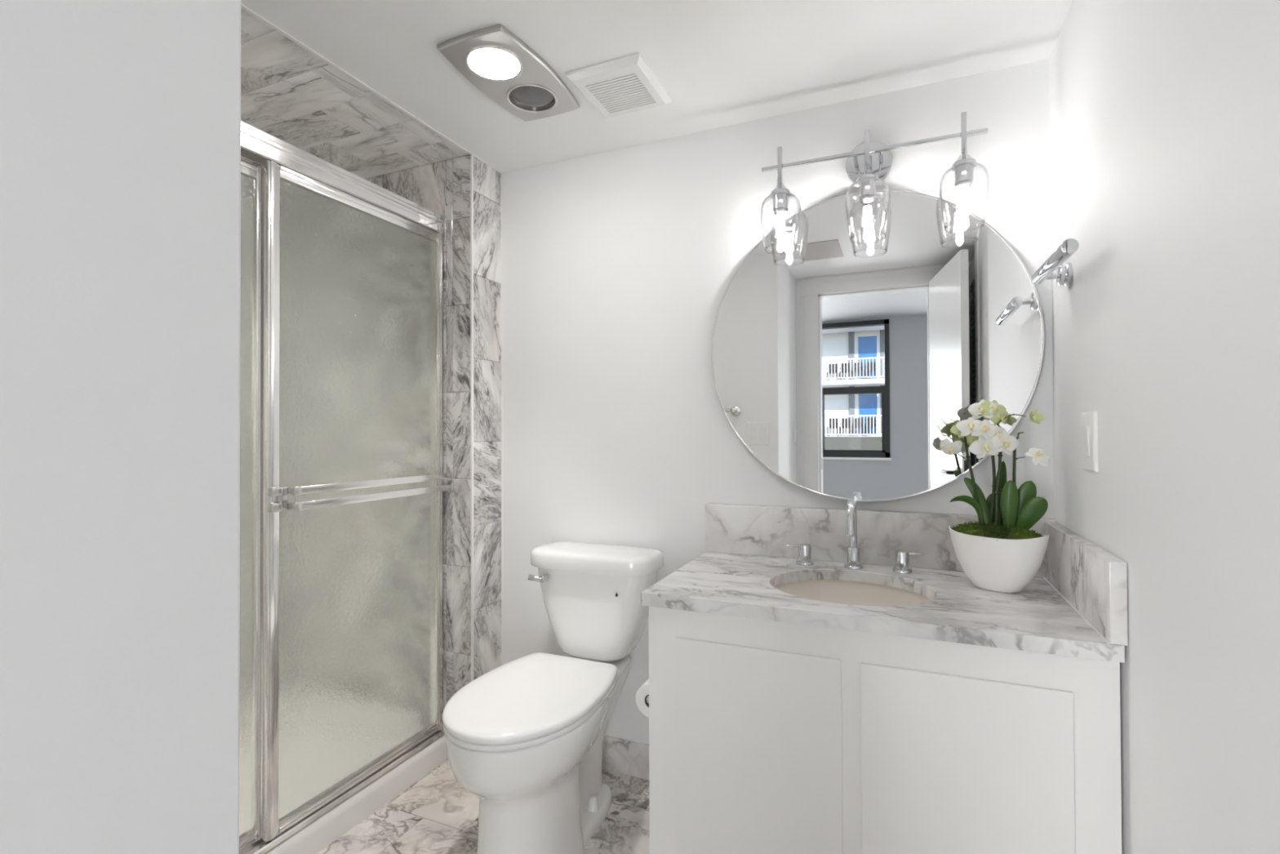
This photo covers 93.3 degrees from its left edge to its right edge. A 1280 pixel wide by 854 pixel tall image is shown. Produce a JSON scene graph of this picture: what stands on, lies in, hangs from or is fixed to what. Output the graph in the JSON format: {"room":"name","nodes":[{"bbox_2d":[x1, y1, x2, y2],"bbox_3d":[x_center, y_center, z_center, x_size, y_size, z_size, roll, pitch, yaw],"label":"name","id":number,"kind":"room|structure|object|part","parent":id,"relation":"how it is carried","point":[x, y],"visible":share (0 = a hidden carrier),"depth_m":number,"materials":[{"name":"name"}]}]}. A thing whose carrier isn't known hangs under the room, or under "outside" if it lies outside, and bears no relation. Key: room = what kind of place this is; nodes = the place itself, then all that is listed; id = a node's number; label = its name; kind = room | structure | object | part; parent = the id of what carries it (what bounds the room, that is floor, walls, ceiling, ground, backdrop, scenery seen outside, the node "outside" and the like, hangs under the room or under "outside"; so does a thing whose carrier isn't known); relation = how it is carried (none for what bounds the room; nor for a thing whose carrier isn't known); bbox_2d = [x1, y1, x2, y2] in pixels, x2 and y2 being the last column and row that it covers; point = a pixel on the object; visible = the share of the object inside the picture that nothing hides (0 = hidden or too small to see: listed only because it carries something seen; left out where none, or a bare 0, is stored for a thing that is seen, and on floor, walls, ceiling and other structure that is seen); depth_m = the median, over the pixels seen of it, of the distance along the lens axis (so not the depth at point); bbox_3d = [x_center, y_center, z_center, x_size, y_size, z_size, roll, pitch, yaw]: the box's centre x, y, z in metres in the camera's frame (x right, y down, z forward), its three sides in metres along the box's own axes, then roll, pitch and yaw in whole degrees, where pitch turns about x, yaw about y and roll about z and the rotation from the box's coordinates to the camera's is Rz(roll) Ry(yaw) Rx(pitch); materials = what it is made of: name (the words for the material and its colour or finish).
{"room":"bathroom","nodes":[
{"label":"bathroom","id":0,"kind":"room"},
{"bbox_2d":[0,0,240,853],"bbox_3d":[-1.360,0.101,0.674,1.807,2.161,0.648,0,-1,23],"label":"wall","id":1,"kind":"structure","parent":0,"point":[120,120],"depth_m":0.52,"materials":[{"name":"white paint"}]},
{"bbox_2d":[239,120,444,853],"bbox_3d":[-0.990,0.164,1.584,0.057,1.865,1.322,0,-1,23],"label":"shower door frame","id":2,"kind":"object","parent":1,"relation":"attached to","point":[257,146],"visible":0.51,"depth_m":1.82,"materials":[{"name":"silver metal"}]},
{"bbox_2d":[239,160,263,850],"bbox_3d":[-1.127,0.194,1.300,0.025,1.758,0.650,0,-1,23],"label":"sliding shower door","id":3,"kind":"structure","parent":2,"relation":"attached to","point":[251,310],"depth_m":1.57,"materials":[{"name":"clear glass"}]},
{"bbox_3d":[-1.128,0.194,1.300,0.005,1.728,0.626,0,-1,23],"label":"frosted pane","id":4,"kind":"part","parent":3,"relation":"part of","materials":[{"name":"grey glass"}]},
{"bbox_3d":[-1.122,1.058,1.294,0.021,0.030,0.596,0,-1,23],"label":"rail","id":5,"kind":"part","parent":3,"relation":"part of","materials":[{"name":"silver metal"}]},
{"bbox_3d":[-1.128,-0.669,1.310,0.021,0.032,0.596,0,-1,23],"label":"rail","id":6,"kind":"part","parent":3,"relation":"part of","materials":[{"name":"silver metal"}]},
{"bbox_3d":[-0.993,-0.735,1.592,0.057,0.067,1.320,0,-1,23],"label":"header rail","id":7,"kind":"part","parent":2,"relation":"part of","materials":[{"name":"silver metal"}]},
{"bbox_2d":[262,160,450,841],"bbox_3d":[-0.830,0.190,1.872,0.067,1.777,0.658,0,-1,23],"label":"sliding shower door","id":8,"kind":"structure","parent":2,"relation":"in","point":[352,475],"depth_m":1.81,"materials":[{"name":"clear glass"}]},
{"bbox_3d":[-0.954,0.190,1.606,0.019,0.062,0.024,0,-1,23],"label":"bracket plate","id":9,"kind":"part","parent":8,"relation":"part of","materials":[{"name":"silver metal"}]},
{"bbox_3d":[-0.844,1.064,1.875,0.021,0.030,0.597,0,-1,23],"label":"rail","id":10,"kind":"part","parent":8,"relation":"part of","materials":[{"name":"silver metal"}]},
{"bbox_3d":[-0.850,-0.682,1.891,0.021,0.032,0.597,0,-1,23],"label":"rail","id":11,"kind":"part","parent":8,"relation":"part of","materials":[{"name":"silver metal"}]},
{"bbox_2d":[240,3,502,173],"bbox_3d":[-0.826,-0.976,1.616,0.010,0.014,1.497,0,-1,23],"label":"trim","id":12,"kind":"structure","parent":1,"relation":"attached to","point":[242,6],"depth_m":1.66,"materials":[{"name":"white"}]},
{"bbox_2d":[364,155,501,759],"bbox_3d":[-1.012,0.116,2.462,1.033,2.161,0.274,0,-1,23],"label":"wall","id":13,"kind":"structure","parent":0,"point":[442,188],"depth_m":2.18,"materials":[{"name":"white tile"}]},
{"bbox_2d":[470,155,502,680],"bbox_3d":[-0.560,0.112,2.212,0.008,2.161,0.176,0,-1,23],"label":"trim","id":14,"kind":"structure","parent":13,"relation":"attached to","point":[471,156],"depth_m":2.14,"materials":[{"name":"white"}]},
{"bbox_2d":[317,759,649,853],"bbox_3d":[-0.536,1.213,1.070,2.793,0.060,2.241,0,-1,23],"label":"floor","id":15,"kind":"structure","parent":0,"point":[436,814],"depth_m":1.81,"materials":[{"name":"white tile"}]},
{"bbox_2d":[264,734,447,853],"bbox_3d":[-1.328,1.118,1.722,0.816,0.146,1.322,0,-1,23],"label":"shower curb","id":16,"kind":"object","parent":15,"relation":"on","point":[313,837],"visible":0.02,"depth_m":1.83,"materials":[{"name":"white stone"}]},
{"bbox_2d":[442,541,663,853],"bbox_3d":[-0.249,0.793,1.754,0.436,0.789,0.737,0,-1,23],"label":"toilet","id":17,"kind":"object","parent":15,"relation":"on","point":[525,736],"visible":1,"depth_m":1.65,"materials":[{"name":"white ceramic"}]},
{"bbox_3d":[-0.303,0.753,1.665,0.386,0.014,0.526,0,-1,23],"label":"seat","id":18,"kind":"part","parent":17,"relation":"part of","materials":[{"name":"white plastic"}]},
{"bbox_3d":[-0.303,0.732,1.665,0.388,0.026,0.528,0,-1,23],"label":"seat lid","id":19,"kind":"part","parent":17,"relation":"part of","materials":[{"name":"white plastic"}]},
{"bbox_3d":[-0.329,0.490,1.959,0.063,0.029,0.038,0,-1,4],"label":"flush lever","id":20,"kind":"part","parent":17,"relation":"part of","materials":[{"name":"silver metal"}]},
{"bbox_3d":[-0.148,0.429,1.996,0.436,0.057,0.218,0,-1,23],"label":"tank lid","id":21,"kind":"part","parent":17,"relation":"part of","materials":[{"name":"white ceramic"}]},
{"bbox_3d":[-0.144,0.602,2.001,0.401,0.296,0.193,0,-1,23],"label":"tank","id":22,"kind":"part","parent":17,"relation":"part of","materials":[{"name":"white ceramic"}]},
{"bbox_2d":[648,605,1121,853],"bbox_3d":[0.550,0.804,1.512,0.920,0.757,0.552,0,-1,23],"label":"vanity cabinet","id":23,"kind":"object","parent":15,"relation":"on","point":[766,736],"visible":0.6,"depth_m":1.25,"materials":[{"name":"white wood"}]},
{"bbox_3d":[0.255,0.787,1.344,0.372,0.590,0.009,0,-1,23],"label":"cabinet door","id":24,"kind":"part","parent":23,"relation":"part of","materials":[{"name":"white wood"}]},
{"bbox_2d":[640,502,1128,662],"bbox_3d":[0.545,0.334,1.522,0.948,0.183,0.564,0,-1,23],"label":"countertop","id":25,"kind":"structure","parent":23,"relation":"on","point":[1075,604],"depth_m":1.44,"materials":[{"name":"stone"}]},
{"bbox_2d":[774,579,930,606],"bbox_3d":[0.524,0.491,1.509,0.413,0.129,0.375,0,-1,23],"label":"sink","id":26,"kind":"object","parent":25,"relation":"in","point":[842,592],"visible":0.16,"depth_m":1.67,"materials":[{"name":"beige ceramic"}]},
{"bbox_2d":[785,497,924,573],"bbox_3d":[0.582,0.297,1.668,0.368,0.200,0.145,0,-1,23],"label":"faucet","id":27,"kind":"object","parent":25,"relation":"on","point":[853,551],"visible":1,"depth_m":1.69,"materials":[{"name":"silver metal"}]},
{"bbox_3d":[0.449,0.347,1.770,0.042,0.010,0.018,0,-1,23],"label":"lever","id":28,"kind":"part","parent":27,"relation":"part of","materials":[{"name":"silver metal"}]},
{"bbox_3d":[0.479,0.369,1.757,0.050,0.058,0.050,0,-1,23],"label":"handle","id":29,"kind":"part","parent":27,"relation":"part of","materials":[{"name":"silver metal"}]},
{"bbox_3d":[0.583,0.270,1.661,0.022,0.147,0.129,0,-1,23],"label":"spout","id":30,"kind":"part","parent":27,"relation":"part of","materials":[{"name":"silver metal"}]},
{"bbox_3d":[0.604,0.367,1.710,0.050,0.060,0.050,0,-1,23],"label":"spout","id":31,"kind":"part","parent":27,"relation":"part of","materials":[{"name":"silver metal"}]},
{"bbox_3d":[0.718,0.367,1.654,0.050,0.058,0.050,0,-1,23],"label":"handle","id":32,"kind":"part","parent":27,"relation":"part of","materials":[{"name":"silver metal"}]},
{"bbox_3d":[0.750,0.345,1.647,0.048,0.010,0.017,0,-1,9],"label":"lever","id":33,"kind":"part","parent":27,"relation":"part of","materials":[{"name":"silver metal"}]},
{"bbox_2d":[939,399,1049,592],"bbox_3d":[0.868,0.162,1.476,0.226,0.463,0.144,-1,-1,44],"label":"potted orchid","id":34,"kind":"object","parent":25,"relation":"on","point":[999,552],"visible":1,"depth_m":1.45,"materials":[{"name":"ceramic"}]},
{"bbox_3d":[0.763,0.045,1.508,0.016,0.035,0.042,0,-1,-17],"label":"flower","id":35,"kind":"part","parent":34,"relation":"part of","materials":[{"name":"white plant"}]},
{"bbox_3d":[0.772,0.049,1.498,0.049,0.040,0.032,0,-1,23],"label":"flower","id":36,"kind":"part","parent":34,"relation":"part of","materials":[{"name":"white plant"}]},
{"bbox_3d":[0.795,0.007,1.499,0.046,0.042,0.017,0,-1,14],"label":"flower","id":37,"kind":"part","parent":34,"relation":"part of","materials":[{"name":"green plant"}]},
{"bbox_3d":[0.824,0.034,1.487,0.051,0.045,0.014,-1,-1,39],"label":"flower","id":38,"kind":"part","parent":34,"relation":"part of","materials":[{"name":"green plant"}]},
{"bbox_3d":[0.809,-0.001,1.475,0.066,0.049,0.030,0,-1,23],"label":"flower","id":39,"kind":"part","parent":34,"relation":"part of","materials":[{"name":"white plant"}]},
{"bbox_3d":[0.823,0.135,1.488,0.049,0.265,0.017,0,-1,0],"label":"stem","id":40,"kind":"part","parent":34,"relation":"part of","materials":[{"name":"green plant"}]},
{"bbox_3d":[0.848,-0.043,1.495,0.066,0.051,0.022,-1,-1,41],"label":"flower","id":41,"kind":"part","parent":34,"relation":"part of","materials":[{"name":"white plant"}]},
{"bbox_3d":[0.828,0.047,1.454,0.066,0.060,0.009,0,-1,15],"label":"flower","id":42,"kind":"part","parent":34,"relation":"part of","materials":[{"name":"white plant"}]},
{"bbox_3d":[0.833,0.007,1.459,0.064,0.054,0.027,0,-1,2],"label":"flower","id":43,"kind":"part","parent":34,"relation":"part of","materials":[{"name":"white plant"}]},
{"bbox_3d":[0.864,0.144,1.482,0.020,0.246,0.024,0,-1,23],"label":"stem","id":44,"kind":"part","parent":34,"relation":"part of","materials":[{"name":"green plant"}]},
{"bbox_3d":[0.866,-0.043,1.481,0.055,0.047,0.022,0,-1,23],"label":"flower","id":45,"kind":"part","parent":34,"relation":"part of","materials":[{"name":"green plant"}]},
{"bbox_3d":[0.866,0.184,1.466,0.013,0.166,0.017,0,-1,-26],"label":"stem","id":46,"kind":"part","parent":34,"relation":"part of","materials":[{"name":"green plant"}]},
{"bbox_3d":[0.871,0.322,1.474,0.139,0.143,0.217,0,-1,-37],"label":"pot","id":47,"kind":"part","parent":34,"relation":"part of","materials":[{"name":"ceramic"}]},
{"bbox_3d":[0.877,-0.024,1.475,0.043,0.039,0.015,0,-1,-4],"label":"flower","id":48,"kind":"part","parent":34,"relation":"part of","materials":[{"name":"green plant"}]},
{"bbox_3d":[0.877,0.135,1.473,0.018,0.263,0.013,0,-1,23],"label":"stem","id":49,"kind":"part","parent":34,"relation":"part of","materials":[{"name":"green plant"}]},
{"bbox_3d":[0.855,0.020,1.458,0.059,0.050,0.020,0,-1,5],"label":"flower","id":50,"kind":"part","parent":34,"relation":"part of","materials":[{"name":"white plant"}]},
{"bbox_3d":[0.872,0.038,1.446,0.067,0.059,0.010,0,-1,3],"label":"flower","id":51,"kind":"part","parent":34,"relation":"part of","materials":[{"name":"white plant"}]},
{"bbox_3d":[0.906,0.157,1.460,0.015,0.228,0.012,0,-1,23],"label":"stem","id":52,"kind":"part","parent":34,"relation":"part of","materials":[{"name":"green plant"}]},
{"bbox_3d":[0.936,-0.024,1.431,0.041,0.037,0.015,0,-1,-9],"label":"flower","id":53,"kind":"part","parent":34,"relation":"part of","materials":[{"name":"green plant"}]},
{"bbox_3d":[0.929,0.070,1.412,0.050,0.044,0.038,0,-1,23],"label":"flower","id":54,"kind":"part","parent":34,"relation":"part of","materials":[{"name":"white plant"}]},
{"bbox_3d":[0.630,0.784,1.183,0.368,0.590,0.009,0,-1,23],"label":"cabinet door","id":55,"kind":"part","parent":23,"relation":"part of","materials":[{"name":"white wood"}]},
{"bbox_2d":[240,0,1073,178],"bbox_3d":[-0.570,-1.018,1.156,2.893,0.080,2.341,0,-1,23],"label":"ceiling","id":56,"kind":"structure","parent":0,"point":[719,63],"depth_m":1.61,"materials":[{"name":"white paint"}]},
{"bbox_2d":[437,24,579,121],"bbox_3d":[-0.350,-0.959,1.682,0.236,0.028,0.404,0,-1,23],"label":"recessed light","id":57,"kind":"object","parent":56,"relation":"in","point":[495,53],"visible":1,"depth_m":1.63,"materials":[{"name":"grey metal"}]},
{"bbox_3d":[-0.386,-0.956,1.598,0.128,0.020,0.128,0,-1,23],"label":"lit bulb","id":58,"kind":"part","parent":57,"relation":"part of","materials":[{"name":"white glass"}]},
{"bbox_2d":[565,53,671,118],"bbox_3d":[-0.056,-0.964,1.728,0.221,0.020,0.238,0,-1,23],"label":"ceiling vent","id":59,"kind":"object","parent":56,"relation":"in","point":[627,84],"visible":1,"depth_m":1.69,"materials":[{"name":"white plastic"}]},
{"bbox_2d":[583,71,655,112],"bbox_3d":[-0.055,-0.958,1.731,0.155,0.007,0.164,0,-1,23],"label":"grille","id":60,"kind":"object","parent":59,"relation":"attached to","point":[620,91],"depth_m":1.72,"materials":[{"name":"white plastic"}]},
{"bbox_2d":[502,58,1053,744],"bbox_3d":[0.349,0.107,1.972,1.864,2.161,0.100,0,-1,23],"label":"wall","id":61,"kind":"structure","parent":0,"point":[619,265],"depth_m":2.03,"materials":[{"name":"white paint"}]},
{"bbox_2d":[601,734,648,779],"bbox_3d":[-0.141,1.134,2.114,0.825,0.114,0.012,0,-1,23],"label":"baseboard","id":62,"kind":"structure","parent":61,"relation":"attached to","point":[623,756],"depth_m":2.07,"materials":[{"name":"stone"}]},
{"bbox_2d":[760,111,990,252],"bbox_3d":[0.643,-0.681,1.709,0.599,0.311,0.158,0,-1,23],"label":"vanity light","id":63,"kind":"object","parent":61,"relation":"attached to","point":[867,166],"visible":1,"depth_m":1.69,"materials":[{"name":"silver metal"}]},
{"bbox_3d":[0.413,-0.768,1.783,0.013,0.112,0.013,0,-1,23],"label":"stem","id":64,"kind":"part","parent":63,"relation":"part of","materials":[{"name":"silver metal"}]},
{"bbox_3d":[0.415,-0.604,1.785,0.119,0.159,0.119,0,-1,23],"label":"lamp shade","id":65,"kind":"part","parent":63,"relation":"part of","materials":[{"name":"clear glass"}]},
{"bbox_3d":[0.621,-0.770,1.741,0.011,0.011,0.078,0,-1,23],"label":"support arm","id":66,"kind":"part","parent":63,"relation":"part of","materials":[{"name":"silver metal"}]},
{"bbox_3d":[0.634,-0.770,1.688,0.013,0.112,0.013,0,-1,23],"label":"stem","id":67,"kind":"part","parent":63,"relation":"part of","materials":[{"name":"silver metal"}]},
{"bbox_3d":[0.637,-0.605,1.690,0.119,0.159,0.119,0,-1,23],"label":"lamp shade","id":68,"kind":"part","parent":63,"relation":"part of","materials":[{"name":"clear glass"}]},
{"bbox_3d":[0.683,-0.770,1.714,0.011,0.011,0.078,0,-1,23],"label":"support arm","id":69,"kind":"part","parent":63,"relation":"part of","materials":[{"name":"silver metal"}]},
{"bbox_3d":[0.854,-0.772,1.593,0.013,0.112,0.013,0,-1,23],"label":"stem","id":70,"kind":"part","parent":63,"relation":"part of","materials":[{"name":"silver metal"}]},
{"bbox_3d":[0.856,-0.607,1.596,0.119,0.159,0.119,0,-1,23],"label":"lamp shade","id":71,"kind":"part","parent":63,"relation":"part of","materials":[{"name":"clear glass"}]},
{"bbox_2d":[711,189,1044,502],"bbox_3d":[0.650,-0.236,1.776,0.907,0.907,0.026,0,-1,23],"label":"round mirror","id":72,"kind":"object","parent":61,"relation":"attached to","point":[837,362],"visible":0.91,"depth_m":1.75,"materials":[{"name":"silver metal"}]},
{"bbox_2d":[705,502,1055,577],"bbox_3d":[0.651,0.321,1.769,0.948,0.152,0.028,0,-1,23],"label":"backsplash","id":73,"kind":"structure","parent":61,"relation":"attached to","point":[740,529],"depth_m":1.79,"materials":[{"name":"stone"}]},
{"bbox_2d":[1049,0,1279,853],"bbox_3d":[0.824,0.095,0.843,0.100,2.161,1.600,0,-1,23],"label":"wall","id":74,"kind":"structure","parent":0,"point":[1165,114],"depth_m":0.87,"materials":[{"name":"white paint"}]},
{"bbox_2d":[1031,238,1079,285],"bbox_3d":[0.934,-0.363,1.330,0.076,0.054,0.313,0,-1,23],"label":"robe hook","id":75,"kind":"object","parent":74,"relation":"attached to","point":[1063,275],"visible":1,"depth_m":1.35,"materials":[{"name":"silver metal"}]},
{"bbox_3d":[0.983,-0.362,1.450,0.041,0.017,0.017,0,-1,23],"label":"post","id":76,"kind":"part","parent":75,"relation":"part of","materials":[{"name":"silver metal"}]},
{"bbox_2d":[1081,411,1098,471],"bbox_3d":[0.949,0.030,1.280,0.012,0.124,0.092,0,-1,23],"label":"light switch","id":77,"kind":"object","parent":74,"relation":"attached to","point":[1090,462],"visible":1,"depth_m":1.26,"materials":[{"name":"white plastic"}]},
{"bbox_3d":[0.075,0.740,1.655,0.066,0.082,0.146,0,-1,23],"label":"paper holder","id":78,"kind":"object","parent":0,"visible":0},
{"bbox_2d":[635,678,648,717],"bbox_3d":[0.049,0.729,1.650,0.090,0.090,0.100,0,-1,23],"label":"toilet paper roll","id":79,"kind":"object","parent":78,"relation":"on","point":[642,692],"visible":0.25,"depth_m":1.61,"materials":[{"name":"white paper"}]}
]}

